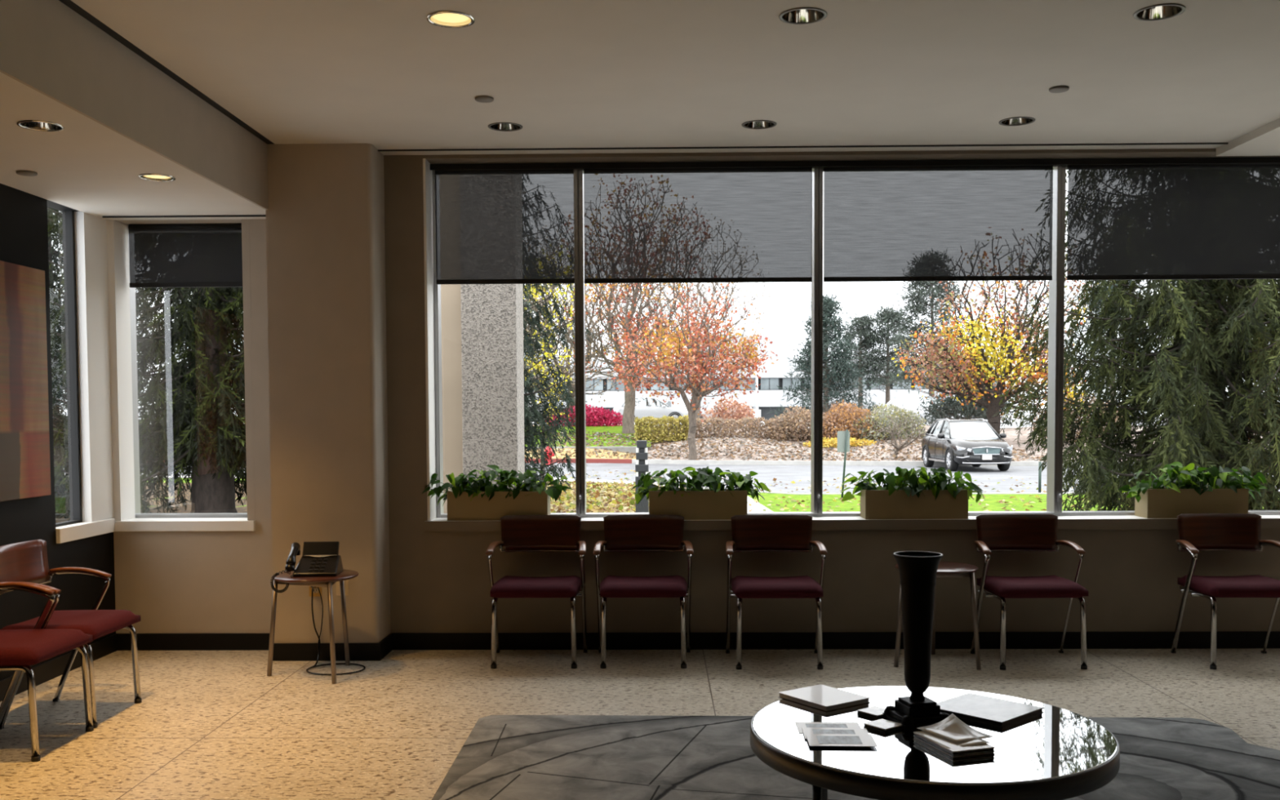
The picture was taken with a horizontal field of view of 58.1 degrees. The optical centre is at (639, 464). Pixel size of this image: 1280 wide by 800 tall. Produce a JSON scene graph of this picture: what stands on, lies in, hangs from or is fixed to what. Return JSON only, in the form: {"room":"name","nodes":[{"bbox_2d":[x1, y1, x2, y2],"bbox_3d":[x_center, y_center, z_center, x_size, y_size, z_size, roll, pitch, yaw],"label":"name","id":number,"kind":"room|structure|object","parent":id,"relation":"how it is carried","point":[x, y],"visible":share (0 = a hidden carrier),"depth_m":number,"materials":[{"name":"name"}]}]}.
{"room":"waiting room","nodes":[
{"label":"waiting room","id":0,"kind":"room"},
{"bbox_2d":[0,183,115,680],"bbox_3d":[-3.296,-0.125,0.947,0.120,3.200,11.800,0,3,1],"label":"wall","id":1,"kind":"structure","parent":0,"point":[24,232],"depth_m":6.07,"materials":[{"name":"black paint"}]},
{"bbox_2d":[0,260,50,502],"bbox_3d":[-3.148,-0.395,5.382,0.031,1.180,1.390,0,3,1],"label":"abstract painting","id":2,"kind":"object","parent":1,"relation":"attached to","point":[24,440],"visible":1,"depth_m":5.83,"materials":[{"name":"paint"}]},
{"bbox_2d":[0,634,117,702],"bbox_3d":[-3.223,1.323,1.003,0.012,0.100,11.788,0,3,1],"label":"baseboard","id":3,"kind":"structure","parent":1,"relation":"attached to","point":[46,671],"depth_m":6.20,"materials":[{"name":"black plastic"}]},
{"bbox_2d":[62,211,73,519],"bbox_3d":[-3.234,-0.557,6.699,0.068,1.760,0.268,0,3,1],"label":"trim","id":4,"kind":"structure","parent":1,"relation":"attached to","point":[63,212],"depth_m":6.57,"materials":[{"name":"black"}]},
{"bbox_2d":[55,210,82,527],"bbox_3d":[-3.223,-0.538,6.370,0.040,1.770,0.386,0,3,1],"label":"window","id":5,"kind":"structure","parent":1,"relation":"in","point":[69,215],"depth_m":6.54,"materials":[{"name":"black"}]},
{"bbox_2d":[55,518,115,543],"bbox_3d":[-3.180,0.376,6.533,0.112,0.080,0.633,0,3,1],"label":"trim","id":6,"kind":"structure","parent":1,"relation":"attached to","point":[70,532],"depth_m":6.48,"materials":[{"name":"white paint"}]},
{"bbox_2d":[74,211,114,522],"bbox_3d":[-3.171,-0.546,6.707,0.054,1.784,0.290,0,3,1],"label":"trim","id":7,"kind":"structure","parent":1,"relation":"attached to","point":[91,231],"depth_m":6.64,"materials":[{"name":"white paint"}]},
{"bbox_2d":[106,220,135,520],"bbox_3d":[-3.119,-0.553,6.927,0.040,1.779,0.189,0,3,1],"label":"trim","id":8,"kind":"structure","parent":1,"relation":"attached to","point":[117,242],"depth_m":6.88,"materials":[{"name":"white paint"}]},
{"bbox_2d":[0,71,266,220],"bbox_3d":[-2.716,-1.188,0.891,1.050,0.012,11.800,0,3,1],"label":"ceiling","id":9,"kind":"structure","parent":0,"point":[87,166],"depth_m":5.41,"materials":[{"name":"paint"}]},
{"bbox_2d":[0,0,268,209],"bbox_3d":[-2.187,-1.385,0.724,0.016,0.415,11.500,0,3,1],"label":"soffit","id":10,"kind":"object","parent":9,"relation":"attached to","point":[46,46],"depth_m":4.72,"materials":[{"name":"beige paint"}]},
{"bbox_2d":[265,143,391,643],"bbox_3d":[-1.797,-0.352,6.670,0.600,2.940,0.300,0,3,1],"label":"column","id":11,"kind":"structure","parent":0,"point":[326,237],"depth_m":6.52,"materials":[{"name":"beige paint"}]},
{"bbox_2d":[272,633,392,661],"bbox_3d":[-1.790,1.067,6.720,0.624,0.100,0.300,0,3,1],"label":"baseboard","id":12,"kind":"structure","parent":11,"relation":"attached to","point":[282,651],"depth_m":6.57,"materials":[{"name":"black plastic"}]},
{"bbox_2d":[0,648,1279,799],"bbox_3d":[0.796,1.406,0.950,8.250,0.100,12.000,0,3,1],"label":"floor","id":13,"kind":"structure","parent":0,"point":[206,725],"depth_m":5.61,"materials":[{"name":"stone"}]},
{"bbox_2d":[0,582,93,762],"bbox_3d":[-2.694,0.798,4.897,0.508,0.806,0.563,0,3,1],"label":"armchair","id":14,"kind":"object","parent":13,"relation":"on","point":[20,649],"visible":0.98,"depth_m":4.88,"materials":[{"name":"red fabric"}]},
{"bbox_2d":[0,539,142,728],"bbox_3d":[-2.696,0.776,5.396,0.508,0.806,0.563,0,3,1],"label":"armchair","id":15,"kind":"object","parent":13,"relation":"on","point":[24,561],"visible":0.83,"depth_m":5.43,"materials":[{"name":"red fabric"}]},
{"bbox_2d":[266,568,358,684],"bbox_3d":[-1.765,0.867,6.210,0.491,0.546,0.464,-1,3,-5],"label":"side table","id":16,"kind":"object","parent":13,"relation":"on","point":[327,582],"visible":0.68,"depth_m":6.11,"materials":[{"name":"brown wood"}]},
{"bbox_2d":[270,541,343,592],"bbox_3d":[-1.782,0.550,6.177,0.336,0.246,0.260,0,3,-3],"label":"desk telephone","id":17,"kind":"object","parent":16,"relation":"on","point":[322,558],"visible":1,"depth_m":6.19,"materials":[{"name":"black plastic"}]},
{"bbox_2d":[485,515,586,668],"bbox_3d":[-0.584,0.715,6.576,0.563,0.806,0.508,0,3,1],"label":"armchair","id":18,"kind":"object","parent":13,"relation":"on","point":[519,533],"visible":1,"depth_m":6.69,"materials":[{"name":"red fabric"}]},
{"bbox_2d":[593,514,693,668],"bbox_3d":[0.021,0.712,6.567,0.563,0.806,0.508,0,3,1],"label":"armchair","id":19,"kind":"object","parent":13,"relation":"on","point":[629,532],"visible":1,"depth_m":6.69,"materials":[{"name":"red fabric"}]},
{"bbox_2d":[725,514,827,669],"bbox_3d":[0.765,0.710,6.525,0.563,0.806,0.508,0,3,1],"label":"armchair","id":20,"kind":"object","parent":13,"relation":"on","point":[756,532],"visible":1,"depth_m":6.63,"materials":[{"name":"fabric"}]},
{"bbox_2d":[431,715,1279,799],"bbox_3d":[1.127,1.225,3.771,3.775,0.012,3.062,0,3,1],"label":"area rug","id":21,"kind":"object","parent":13,"relation":"on","point":[503,757],"visible":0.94,"depth_m":4.57,"materials":[{"name":"carpet"}]},
{"bbox_2d":[750,685,1119,799],"bbox_3d":[0.885,1.018,3.545,1.088,0.423,1.088,0,3,1],"label":"coffee table","id":22,"kind":"object","parent":21,"relation":"on","point":[1055,753],"visible":0.68,"depth_m":3.25,"materials":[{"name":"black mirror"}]},
{"bbox_2d":[777,684,870,711],"bbox_3d":[0.617,0.785,3.871,0.200,0.018,0.235,-2,3,-35],"label":"hardcover book","id":23,"kind":"object","parent":22,"relation":"on","point":[820,697],"visible":1,"depth_m":3.84,"materials":[{"name":"grey paper"}]},
{"bbox_2d":[805,733,877,746],"bbox_3d":[0.588,0.809,3.375,0.199,0.002,0.131,0,3,1],"label":"brochure","id":24,"kind":"object","parent":22,"relation":"on","point":[814,740],"visible":1,"depth_m":3.37,"materials":[{"name":"white paper"}]},
{"bbox_2d":[882,551,949,729],"bbox_3d":[0.864,0.542,3.584,0.163,0.526,0.163,-1,3,-13],"label":"vase","id":25,"kind":"object","parent":22,"relation":"on","point":[917,570],"visible":0.97,"depth_m":3.55,"materials":[{"name":"black ceramic"}]},
{"bbox_2d":[913,713,995,759],"bbox_3d":[0.922,0.788,3.351,0.191,0.054,0.252,-1,3,-18],"label":"magazine stack","id":26,"kind":"object","parent":22,"relation":"on","point":[952,737],"visible":1,"depth_m":3.32,"materials":[{"name":"grey"}]},
{"bbox_2d":[914,737,993,757],"bbox_3d":[0.904,0.810,3.325,0.132,0.004,0.206,-1,3,-17],"label":"magazine","id":27,"kind":"object","parent":26,"relation":"on","point":[976,746],"depth_m":3.26,"materials":[{"name":"white paper"}]},
{"bbox_2d":[913,730,995,752],"bbox_3d":[0.904,0.796,3.324,0.135,0.004,0.210,-1,3,-17],"label":"magazine","id":28,"kind":"object","parent":26,"relation":"on","point":[942,741],"depth_m":3.31,"materials":[{"name":"white paper"}]},
{"bbox_2d":[914,733,994,755],"bbox_3d":[0.904,0.801,3.325,0.132,0.006,0.206,-1,3,-17],"label":"magazine","id":29,"kind":"object","parent":26,"relation":"on","point":[945,744],"depth_m":3.28,"materials":[{"name":"grey paper"}]},
{"bbox_2d":[913,735,995,756],"bbox_3d":[0.904,0.806,3.325,0.135,0.004,0.210,-1,3,-17],"label":"magazine","id":30,"kind":"object","parent":26,"relation":"on","point":[948,745],"depth_m":3.27,"materials":[{"name":"paper"}]},
{"bbox_2d":[913,737,995,759],"bbox_3d":[0.904,0.814,3.325,0.135,0.004,0.210,-1,3,-17],"label":"magazine","id":31,"kind":"object","parent":26,"relation":"on","point":[952,749],"depth_m":3.24,"materials":[{"name":"grey paper"}]},
{"bbox_2d":[936,693,1043,727],"bbox_3d":[1.110,0.790,3.709,0.255,0.017,0.270,-3,3,-43],"label":"hardcover book","id":32,"kind":"object","parent":22,"relation":"on","point":[984,709],"visible":0.79,"depth_m":3.67,"materials":[{"name":"grey paper"}]},
{"bbox_2d":[893,561,981,670],"bbox_3d":[1.630,0.841,6.411,0.491,0.546,0.464,-1,3,-19],"label":"side table","id":33,"kind":"object","parent":13,"relation":"on","point":[945,569],"visible":0.53,"depth_m":6.30,"materials":[{"name":"brown wood"}]},
{"bbox_2d":[970,514,1088,670],"bbox_3d":[2.190,0.705,6.488,0.563,0.806,0.508,0,3,-1],"label":"armchair","id":34,"kind":"object","parent":13,"relation":"on","point":[995,532],"visible":1,"depth_m":6.55,"materials":[{"name":"fabric"}]},
{"bbox_2d":[1170,513,1279,669],"bbox_3d":[3.340,0.700,6.465,0.563,0.806,0.508,0,3,2],"label":"armchair","id":35,"kind":"object","parent":13,"relation":"on","point":[1197,532],"visible":1,"depth_m":6.62,"materials":[{"name":"fabric"}]},
{"bbox_2d":[71,0,1279,155],"bbox_3d":[0.556,-1.570,0.824,5.380,0.020,11.800,0,3,1],"label":"ceiling","id":36,"kind":"structure","parent":0,"point":[573,73],"depth_m":5.10,"materials":[{"name":"paint"}]},
{"bbox_2d":[58,0,275,144],"bbox_3d":[-2.156,-1.578,0.848,0.044,0.060,11.765,0,3,1],"label":"ceiling vent","id":37,"kind":"object","parent":36,"relation":"in","point":[69,3],"visible":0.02,"depth_m":4.99,"materials":[{"name":"black"}]},
{"bbox_2d":[426,10,475,27],"bbox_3d":[-0.728,-1.764,4.429,0.184,0.114,0.184,0,3,1],"label":"recessed light","id":38,"kind":"object","parent":36,"relation":"in","point":[446,19],"visible":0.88,"depth_m":4.44,"materials":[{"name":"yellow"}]},
{"bbox_2d":[778,7,826,24],"bbox_3d":[0.624,-1.770,4.408,0.184,0.114,0.184,0,3,1],"label":"recessed light","id":39,"kind":"object","parent":36,"relation":"in","point":[798,15],"visible":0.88,"depth_m":4.47,"materials":[{"name":"grey"}]},
{"bbox_2d":[1133,3,1186,21],"bbox_3d":[1.978,-1.776,4.386,0.184,0.114,0.184,0,3,1],"label":"recessed light","id":40,"kind":"object","parent":36,"relation":"in","point":[1165,11],"visible":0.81,"depth_m":4.45,"materials":[{"name":"grey"}]},
{"bbox_2d":[113,148,1279,633],"bbox_3d":[0.882,-0.408,6.951,8.290,3.200,0.350,0,3,1],"label":"wall","id":41,"kind":"structure","parent":0,"point":[440,580],"depth_m":6.82,"materials":[{"name":"beige paint"}]},
{"bbox_2d":[115,517,255,531],"bbox_3d":[-2.714,0.365,6.955,0.849,0.061,0.222,0,3,1],"label":"trim","id":42,"kind":"structure","parent":41,"relation":"attached to","point":[144,524],"depth_m":6.84,"materials":[{"name":"white paint"}]},
{"bbox_2d":[128,231,247,518],"bbox_3d":[-2.742,-0.563,7.075,0.810,1.785,0.100,0,3,1],"label":"window","id":43,"kind":"structure","parent":41,"relation":"in","point":[132,290],"depth_m":7.09,"materials":[{"name":"silver metal"}]},
{"bbox_2d":[128,223,242,287],"bbox_3d":[-2.716,-1.261,6.971,0.740,0.384,0.049,0,3,1],"label":"roller blind","id":44,"kind":"object","parent":43,"relation":"attached to","point":[161,255],"visible":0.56,"depth_m":6.96,"materials":[{"name":"black fabric"}]},
{"bbox_2d":[115,633,269,650],"bbox_3d":[-2.613,1.063,6.888,1.050,0.100,0.012,0,3,1],"label":"baseboard","id":45,"kind":"structure","parent":41,"relation":"attached to","point":[145,642],"depth_m":6.88,"materials":[{"name":"black plastic"}]},
{"bbox_2d":[241,218,254,519],"bbox_3d":[-2.317,-0.559,6.919,0.046,1.782,0.200,0,3,1],"label":"trim","id":46,"kind":"structure","parent":41,"relation":"attached to","point":[245,223],"depth_m":6.82,"materials":[{"name":"beige paint"}]},
{"bbox_2d":[422,158,436,520],"bbox_3d":[-1.258,-0.731,6.895,0.015,2.129,0.200,0,3,1],"label":"trim","id":47,"kind":"structure","parent":41,"relation":"attached to","point":[427,173],"depth_m":6.85,"materials":[{"name":"white paint"}]},
{"bbox_2d":[377,142,1228,151],"bbox_3d":[0.916,-1.809,6.574,4.840,0.008,0.010,0,3,1],"label":"trim","id":48,"kind":"structure","parent":41,"relation":"attached to","point":[1142,144],"depth_m":6.57,"materials":[{"name":"black"}]},
{"bbox_2d":[390,631,1279,649],"bbox_3d":[1.712,1.045,6.821,6.400,0.100,0.012,0,3,1],"label":"baseboard","id":49,"kind":"structure","parent":41,"relation":"attached to","point":[1224,639],"depth_m":6.83,"materials":[{"name":"black plastic"}]},
{"bbox_2d":[423,518,1279,531],"bbox_3d":[1.809,0.357,6.773,6.178,0.059,0.008,0,3,1],"label":"trim","id":50,"kind":"structure","parent":41,"relation":"attached to","point":[1266,523],"depth_m":6.77,"materials":[{"name":"beige paint"}]},
{"bbox_2d":[424,515,1279,521],"bbox_3d":[1.812,0.348,6.886,6.175,0.054,0.218,0,3,1],"label":"trim","id":51,"kind":"structure","parent":41,"relation":"attached to","point":[1124,517],"depth_m":6.84,"materials":[{"name":"white paint"}]},
{"bbox_2d":[422,464,573,520],"bbox_3d":[-0.843,0.172,6.877,0.885,0.325,0.289,0,3,1],"label":"planter","id":52,"kind":"object","parent":51,"relation":"on","point":[482,500],"visible":1,"depth_m":6.84,"materials":[{"name":"beige laminate"}]},
{"bbox_2d":[631,466,770,519],"bbox_3d":[0.364,0.174,6.830,0.845,0.313,0.328,0,3,1],"label":"planter","id":53,"kind":"object","parent":51,"relation":"on","point":[717,502],"visible":0.98,"depth_m":6.82,"materials":[{"name":"beige laminate"}]},
{"bbox_2d":[840,466,984,519],"bbox_3d":[1.619,0.169,6.822,0.857,0.310,0.306,0,3,1],"label":"planter","id":54,"kind":"object","parent":51,"relation":"on","point":[925,497],"visible":1,"depth_m":6.80,"materials":[{"name":"beige laminate"}]},
{"bbox_2d":[1118,462,1267,518],"bbox_3d":[3.264,0.154,6.803,0.849,0.327,0.321,0,3,1],"label":"planter","id":55,"kind":"object","parent":51,"relation":"on","point":[1192,495],"visible":1,"depth_m":6.77,"materials":[{"name":"beige laminate"}]},
{"bbox_2d":[430,156,1279,170],"bbox_3d":[1.792,-1.787,6.839,6.095,0.033,0.015,0,3,1],"label":"trim","id":56,"kind":"structure","parent":41,"relation":"attached to","point":[1270,159],"depth_m":6.84,"materials":[{"name":"black"}]},
{"bbox_2d":[431,164,1279,517],"bbox_3d":[1.799,-0.747,6.963,6.115,2.132,0.169,0,3,1],"label":"window","id":57,"kind":"structure","parent":41,"relation":"in","point":[1056,286],"depth_m":6.96,"materials":[{"name":"grey metal"}]},
{"bbox_2d":[435,168,574,284],"bbox_3d":[-0.815,-1.440,6.959,0.835,0.704,0.049,0,3,1],"label":"roller blind","id":58,"kind":"object","parent":57,"relation":"attached to","point":[493,226],"visible":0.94,"depth_m":6.94,"materials":[{"name":"black fabric"}]},
{"bbox_2d":[583,167,812,283],"bbox_3d":[0.348,-1.445,6.941,1.370,0.704,0.049,0,3,1],"label":"roller blind","id":59,"kind":"object","parent":57,"relation":"attached to","point":[732,224],"visible":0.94,"depth_m":6.92,"materials":[{"name":"black fabric"}]},
{"bbox_2d":[822,164,1053,281],"bbox_3d":[1.785,-1.451,6.918,1.365,0.704,0.049,0,3,1],"label":"roller blind","id":60,"kind":"object","parent":57,"relation":"attached to","point":[931,223],"visible":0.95,"depth_m":6.90,"materials":[{"name":"black fabric"}]},
{"bbox_2d":[1066,163,1279,279],"bbox_3d":[3.230,-1.457,6.895,1.345,0.704,0.049,0,3,1],"label":"roller blind","id":61,"kind":"object","parent":57,"relation":"attached to","point":[1129,221],"visible":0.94,"depth_m":6.88,"materials":[{"name":"black fabric"}]},
{"bbox_2d":[1215,118,1279,155],"bbox_3d":[4.026,-1.642,0.767,1.560,0.225,11.800,0,3,1],"label":"ceiling","id":62,"kind":"structure","parent":0,"point":[1264,140],"depth_m":6.42,"materials":[{"name":"paint"}]},
{"label":"outside","id":63,"kind":"structure","parent":0,"visible":0},
{"bbox_2d":[647,424,1272,461],"bbox_3d":[28.625,-1.044,47.307,65.338,1.200,16.691,0,3,6],"label":"bank","id":64,"kind":"object","parent":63,"point":[1011,433],"visible":0.23,"depth_m":45.92,"materials":[{"name":"plant"}]},
{"bbox_2d":[562,282,711,433],"bbox_3d":[-0.213,-7.149,52.810,7.016,11.858,6.401,0,3,1],"label":"maple tree","id":65,"kind":"object","parent":64,"relation":"on","point":[628,420],"visible":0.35,"depth_m":52.38,"materials":[{"name":"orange plant"}]},
{"bbox_2d":[633,414,688,443],"bbox_3d":[0.975,-1.506,50.160,2.576,1.284,1.688,0,3,1],"label":"hedge","id":66,"kind":"object","parent":64,"relation":"on","point":[642,425],"visible":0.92,"depth_m":49.54,"materials":[{"name":"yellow plant"}]},
{"bbox_2d":[604,282,777,460],"bbox_3d":[1.776,-3.885,42.998,6.288,7.484,4.945,-1,3,-14],"label":"maple tree","id":67,"kind":"object","parent":64,"relation":"on","point":[695,357],"visible":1,"depth_m":42.64,"materials":[{"name":"orange plant"}]},
{"bbox_2d":[701,395,755,426],"bbox_3d":[4.315,-2.403,55.942,2.739,1.736,2.331,0,3,1],"label":"shrub","id":68,"kind":"object","parent":64,"relation":"on","point":[744,412],"visible":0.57,"depth_m":55.56,"materials":[{"name":"orange plant"}]},
{"bbox_2d":[694,416,799,439],"bbox_3d":[4.498,-1.523,50.724,5.065,1.244,1.702,0,3,1],"label":"hedge","id":69,"kind":"object","parent":64,"relation":"on","point":[756,426],"visible":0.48,"depth_m":50.14,"materials":[{"name":"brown plant"}]},
{"bbox_2d":[533,431,1044,461],"bbox_3d":[5.186,-0.775,46.552,21.416,1.088,8.788,0,3,15],"label":"fallen leaves","id":70,"kind":"object","parent":64,"relation":"on","point":[702,440],"visible":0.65,"depth_m":45.91,"materials":[{"name":"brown plant"}]},
{"bbox_2d":[761,404,837,441],"bbox_3d":[6.895,-1.686,50.014,3.274,1.749,2.706,0,3,1],"label":"shrub","id":71,"kind":"object","parent":64,"relation":"on","point":[803,427],"visible":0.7,"depth_m":49.53,"materials":[{"name":"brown plant"}]},
{"bbox_2d":[808,399,881,440],"bbox_3d":[8.876,-1.775,49.267,3.129,2.015,2.655,-1,3,-7],"label":"shrub","id":72,"kind":"object","parent":64,"relation":"on","point":[838,417],"visible":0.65,"depth_m":48.74,"materials":[{"name":"brown plant"}]},
{"bbox_2d":[848,402,926,440],"bbox_3d":[10.528,-1.681,48.850,3.340,1.841,2.658,0,3,1],"label":"shrub","id":73,"kind":"object","parent":64,"relation":"on","point":[884,421],"visible":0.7,"depth_m":48.31,"materials":[{"name":"green plant"}]},
{"bbox_2d":[873,413,928,457],"bbox_3d":[9.661,-1.026,42.456,2.149,1.618,1.536,0,3,1],"label":"bare tree","id":74,"kind":"object","parent":64,"relation":"on","point":[898,447],"visible":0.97,"depth_m":42.40,"materials":[{"name":"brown plant"}]},
{"bbox_2d":[915,351,1018,427],"bbox_3d":[15.402,-3.490,54.182,5.416,3.932,4.212,0,3,6],"label":"pine tree","id":75,"kind":"object","parent":64,"relation":"on","point":[969,411],"visible":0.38,"depth_m":53.80,"materials":[{"name":"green plant"}]},
{"bbox_2d":[891,246,1098,435],"bbox_3d":[14.288,-5.113,46.624,8.065,8.903,5.637,0,3,12],"label":"maple tree","id":76,"kind":"object","parent":64,"relation":"on","point":[1011,347],"visible":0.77,"depth_m":46.15,"materials":[{"name":"yellow plant"}]},
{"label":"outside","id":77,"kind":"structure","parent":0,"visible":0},
{"bbox_3d":[-31.170,-1.020,53.430,56.000,1.199,16.133,0,3,1],"label":"bank","id":78,"kind":"object","parent":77,"visible":0},
{"bbox_2d":[523,283,604,408],"bbox_3d":[-5.567,-6.640,55.789,7.052,10.140,7.110,-2,3,-36],"label":"bare tree","id":79,"kind":"object","parent":78,"relation":"on","point":[572,370],"visible":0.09,"depth_m":55.40,"materials":[{"name":"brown plant"}]},
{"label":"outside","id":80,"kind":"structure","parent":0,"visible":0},
{"bbox_2d":[150,414,1168,426],"bbox_3d":[22.429,-6.251,156.247,360.000,0.001,206.600,0,3,1],"label":"ground","id":81,"kind":"structure","parent":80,"point":[1018,421],"depth_m":80.12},
{"bbox_2d":[613,396,688,424],"bbox_3d":[0.684,-3.216,69.924,4.560,1.680,2.280,0,3,1],"label":"suv","id":82,"kind":"object","parent":81,"relation":"on","point":[644,406],"visible":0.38,"depth_m":69.03,"materials":[{"name":"white paint"}]},
{"bbox_2d":[586,282,770,425],"bbox_3d":[2.091,-8.558,65.612,10.929,12.869,6.678,-1,3,-6],"label":"bare tree","id":83,"kind":"object","parent":81,"relation":"on","point":[697,411],"visible":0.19,"depth_m":65.45,"materials":[{"name":"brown plant"}]},
{"bbox_2d":[524,328,1003,422],"bbox_3d":[10.685,-8.510,109.580,44.000,8.700,12.000,0,3,1],"label":"office building","id":84,"kind":"structure","parent":81,"relation":"on","point":[770,396],"depth_m":103.83,"materials":[{"name":"grey"}]},
{"bbox_2d":[768,293,881,419],"bbox_3d":[10.390,-5.801,65.754,6.649,7.969,5.023,0,3,-3],"label":"pine tree","id":85,"kind":"object","parent":81,"relation":"on","point":[838,366],"visible":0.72,"depth_m":65.09,"materials":[{"name":"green plant"}]},
{"bbox_2d":[833,311,889,408],"bbox_3d":[13.666,-5.968,71.549,3.449,6.948,3.463,-2,3,-36],"label":"pine tree","id":86,"kind":"object","parent":81,"relation":"on","point":[860,330],"visible":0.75,"depth_m":71.15,"materials":[{"name":"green plant"}]},
{"bbox_2d":[852,304,918,404],"bbox_3d":[15.299,-6.260,71.671,4.747,7.505,4.606,-1,3,-14],"label":"pine tree","id":87,"kind":"object","parent":81,"relation":"on","point":[887,316],"visible":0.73,"depth_m":71.05,"materials":[{"name":"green plant"}]},
{"bbox_2d":[882,395,964,424],"bbox_3d":[15.151,-2.787,61.209,4.560,1.680,2.280,1,3,22],"label":"suv","id":88,"kind":"object","parent":81,"relation":"on","point":[904,402],"visible":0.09,"depth_m":60.70,"materials":[{"name":"white paint"}]},
{"bbox_2d":[879,280,977,424],"bbox_3d":[16.582,-7.205,65.461,5.300,10.124,5.623,1,3,33],"label":"pine tree","id":89,"kind":"object","parent":81,"relation":"on","point":[919,308],"visible":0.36,"depth_m":64.96,"materials":[{"name":"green plant"}]},
{"bbox_2d":[1063,280,1157,424],"bbox_3d":[24.230,-6.585,59.224,6.736,9.773,5.579,-1,3,-8],"label":"pine tree","id":90,"kind":"object","parent":81,"relation":"on","point":[1107,286],"visible":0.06,"depth_m":59.10,"materials":[{"name":"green plant"}]},
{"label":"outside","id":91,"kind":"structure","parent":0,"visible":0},
{"bbox_2d":[168,425,650,446],"bbox_3d":[-19.295,-1.331,55.000,39.700,0.750,14.600,0,3,1],"label":"grass rise","id":92,"kind":"structure","parent":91,"point":[617,429],"depth_m":51.58,"materials":[{"name":"plant"}]},
{"bbox_2d":[545,404,622,426],"bbox_3d":[-2.761,-2.295,57.409,4.102,1.470,2.459,-1,3,-7],"label":"shrub","id":93,"kind":"object","parent":92,"relation":"on","point":[594,418],"visible":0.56,"depth_m":57.02,"materials":[{"name":"red plant"}]},
{"bbox_2d":[523,283,653,411],"bbox_3d":[-3.455,-7.011,59.930,8.260,10.551,7.288,-2,3,-32],"label":"bare tree","id":94,"kind":"object","parent":92,"relation":"on","point":[590,342],"visible":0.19,"depth_m":59.54,"materials":[{"name":"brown plant"}]},
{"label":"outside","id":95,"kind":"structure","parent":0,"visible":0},
{"bbox_2d":[64,477,1265,511],"bbox_3d":[0.335,0.746,21.150,60.000,0.258,27.800,0,3,1],"label":"lawn","id":96,"kind":"structure","parent":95,"point":[990,499],"depth_m":22.23,"materials":[{"name":"plant"}]},
{"bbox_2d":[55,482,247,523],"bbox_3d":[-14.850,0.796,22.189,21.600,0.209,17.200,0,3,1],"label":"planting bed","id":97,"kind":"object","parent":96,"relation":"on","point":[244,508],"visible":0.02,"depth_m":22.45,"materials":[{"name":"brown plant"}]},
{"bbox_2d":[47,206,193,520],"bbox_3d":[-10.114,-4.301,19.522,5.733,11.650,5.692,-1,3,-26],"label":"spruce tree","id":98,"kind":"object","parent":97,"relation":"on","point":[60,506],"visible":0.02,"depth_m":19.43,"materials":[{"name":"green plant"}]},
{"bbox_2d":[47,207,246,519],"bbox_3d":[-6.830,-4.576,18.221,6.317,11.020,4.931,-1,3,-20],"label":"spruce tree","id":99,"kind":"object","parent":97,"relation":"on","point":[205,378],"visible":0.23,"depth_m":17.14,"materials":[{"name":"green plant"}]},
{"bbox_2d":[440,284,524,513],"bbox_3d":[-1.229,-0.877,8.765,0.635,4.200,0.450,0,3,1],"label":"concrete pier","id":100,"kind":"structure","parent":96,"relation":"on","point":[482,372],"depth_m":8.56,"materials":[{"name":"concrete"}]},
{"bbox_2d":[523,283,590,482],"bbox_3d":[-1.908,-1.895,23.997,1.633,5.293,1.502,-1,3,-19],"label":"young tree","id":101,"kind":"object","parent":96,"relation":"on","point":[535,367],"visible":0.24,"depth_m":23.87,"materials":[{"name":"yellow plant"}]},
{"bbox_2d":[523,283,597,492],"bbox_3d":[-3.157,-3.669,17.784,5.039,9.829,4.721,-1,3,-13],"label":"spruce tree","id":102,"kind":"object","parent":96,"relation":"on","point":[531,432],"visible":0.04,"depth_m":18.01,"materials":[{"name":"green plant"}]},
{"bbox_2d":[545,479,686,512],"bbox_3d":[-0.858,0.727,22.280,3.897,0.428,16.661,0,3,1],"label":"fallen leaves","id":103,"kind":"object","parent":96,"relation":"on","point":[601,498],"visible":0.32,"depth_m":22.95,"materials":[{"name":"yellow plant"}]},
{"bbox_2d":[635,440,648,512],"bbox_3d":[0.027,0.346,15.031,0.170,1.305,0.170,0,3,1],"label":"bollard light","id":104,"kind":"object","parent":96,"relation":"on","point":[641,467],"visible":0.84,"depth_m":14.94,"materials":[{"name":"grey paint"}]},
{"bbox_2d":[748,494,1129,511],"bbox_3d":[7.216,0.796,19.664,12.386,0.394,11.583,0,3,1],"label":"fallen leaves","id":105,"kind":"object","parent":96,"relation":"on","point":[792,500],"visible":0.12,"depth_m":21.62,"materials":[{"name":"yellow plant"}]},
{"bbox_2d":[991,169,1279,511],"bbox_3d":[6.877,-4.085,14.039,4.507,10.869,4.752,2,3,39],"label":"spruce tree","id":106,"kind":"object","parent":96,"relation":"on","point":[1219,342],"visible":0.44,"depth_m":13.47,"materials":[{"name":"green plant"}]},
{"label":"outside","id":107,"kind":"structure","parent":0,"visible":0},
{"bbox_2d":[63,462,1279,493],"bbox_3d":[0.564,0.335,35.819,120.000,0.001,22.550,0,3,1],"label":"road","id":108,"kind":"structure","parent":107,"point":[766,473],"depth_m":35.81,"materials":[{"name":"asphalt"}]},
{"bbox_2d":[631,458,1119,466],"bbox_3d":[25.034,-0.036,40.330,51.212,0.210,2.475,0,3,6],"label":"kerb","id":109,"kind":"object","parent":108,"relation":"on","point":[633,460],"visible":0.33,"depth_m":41.83,"materials":[{"name":"concrete"}]},
{"bbox_2d":[921,418,1013,471],"bbox_3d":[10.875,-0.676,38.566,2.280,1.680,4.615,0,3,-1],"label":"suv","id":110,"kind":"object","parent":108,"relation":"on","point":[975,442],"visible":1,"depth_m":37.50,"materials":[{"name":"black paint"}]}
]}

